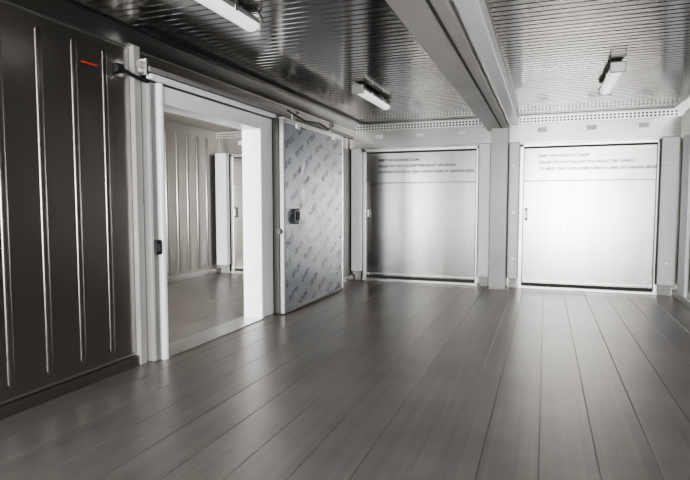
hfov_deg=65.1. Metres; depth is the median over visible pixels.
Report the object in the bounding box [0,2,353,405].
wall
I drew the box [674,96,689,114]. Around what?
trim
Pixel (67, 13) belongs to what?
trim
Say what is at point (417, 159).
lettering
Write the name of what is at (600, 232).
door
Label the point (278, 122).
edging
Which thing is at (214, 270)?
baseboard
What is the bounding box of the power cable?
[113,63,148,82]
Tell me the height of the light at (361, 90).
0.130 m
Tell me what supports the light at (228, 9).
attached to the ceiling
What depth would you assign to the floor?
3.88 m
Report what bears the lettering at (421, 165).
attached to the door at (423, 230)
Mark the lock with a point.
(157, 243)
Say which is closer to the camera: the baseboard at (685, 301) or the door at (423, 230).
the baseboard at (685, 301)
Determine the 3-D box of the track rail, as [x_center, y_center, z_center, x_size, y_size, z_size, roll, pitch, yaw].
[-0.818,-1.571,6.950,0.180,0.100,5.160,1,4,20]
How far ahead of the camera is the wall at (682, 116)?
8.03 m
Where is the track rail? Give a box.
[144,66,353,138]
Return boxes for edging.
[273,117,342,313]
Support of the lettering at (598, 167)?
attached to the door at (600, 232)
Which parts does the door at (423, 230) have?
handle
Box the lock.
[154,240,161,254]
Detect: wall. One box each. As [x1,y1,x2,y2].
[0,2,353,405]
[164,120,219,276]
[220,126,673,294]
[674,114,689,298]
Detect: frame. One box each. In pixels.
[140,82,273,361]
[230,154,243,273]
[362,145,478,285]
[517,138,660,294]
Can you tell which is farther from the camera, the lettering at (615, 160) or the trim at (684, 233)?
the lettering at (615, 160)
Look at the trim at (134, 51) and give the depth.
4.61 m
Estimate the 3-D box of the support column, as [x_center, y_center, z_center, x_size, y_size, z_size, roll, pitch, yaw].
[2.533,-0.505,8.874,0.275,2.600,0.369,1,4,20]
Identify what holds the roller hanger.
hanging from the track rail
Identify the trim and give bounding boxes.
[0,0,358,131]
[129,45,147,364]
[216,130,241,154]
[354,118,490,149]
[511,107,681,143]
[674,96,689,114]
[677,108,689,297]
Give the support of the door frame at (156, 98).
attached to the wall at (68, 304)
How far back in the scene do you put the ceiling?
5.01 m
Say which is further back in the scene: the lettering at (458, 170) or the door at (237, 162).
the door at (237, 162)
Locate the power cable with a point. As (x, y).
(119, 68)
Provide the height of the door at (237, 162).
2.195 m
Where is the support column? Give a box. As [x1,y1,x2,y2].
[488,128,508,289]
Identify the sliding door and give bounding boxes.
[276,122,341,308]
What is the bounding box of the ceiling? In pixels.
[68,0,689,131]
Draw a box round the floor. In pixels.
[0,272,689,479]
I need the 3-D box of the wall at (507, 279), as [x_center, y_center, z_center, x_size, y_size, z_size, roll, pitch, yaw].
[1.248,-0.669,9.591,8.270,2.830,0.100,1,4,20]
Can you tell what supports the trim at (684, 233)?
attached to the wall at (682, 116)
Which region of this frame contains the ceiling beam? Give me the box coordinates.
[385,0,518,130]
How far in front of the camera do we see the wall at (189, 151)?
10.03 m
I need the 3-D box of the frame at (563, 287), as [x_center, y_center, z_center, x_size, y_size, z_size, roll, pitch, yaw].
[3.815,-0.366,8.536,2.030,2.370,0.128,1,4,20]
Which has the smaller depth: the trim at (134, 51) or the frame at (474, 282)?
the trim at (134, 51)
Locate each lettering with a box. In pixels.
[378,169,473,173]
[379,158,418,161]
[379,163,455,167]
[539,153,588,156]
[539,159,634,163]
[541,165,656,169]
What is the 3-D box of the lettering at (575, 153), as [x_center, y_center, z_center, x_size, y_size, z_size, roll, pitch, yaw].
[3.481,-1.347,8.581,0.741,0.046,0.001,1,4,20]
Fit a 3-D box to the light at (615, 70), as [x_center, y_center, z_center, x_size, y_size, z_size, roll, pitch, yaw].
[2.964,-1.784,6.032,0.156,0.130,1.397,1,4,20]
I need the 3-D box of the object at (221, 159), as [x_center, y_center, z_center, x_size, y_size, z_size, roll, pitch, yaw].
[-2.433,-0.521,10.736,0.260,2.380,0.140,1,4,20]
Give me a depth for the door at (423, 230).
9.45 m
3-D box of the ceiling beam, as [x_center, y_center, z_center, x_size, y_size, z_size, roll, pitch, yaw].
[0.638,-1.558,3.574,0.490,0.238,11.330,1,4,20]
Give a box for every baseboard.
[0,273,354,419]
[167,267,221,282]
[671,289,689,307]
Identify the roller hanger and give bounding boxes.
[287,109,334,139]
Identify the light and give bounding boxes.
[195,0,262,33]
[352,84,390,110]
[598,61,626,95]
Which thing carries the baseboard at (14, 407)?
attached to the wall at (68, 304)

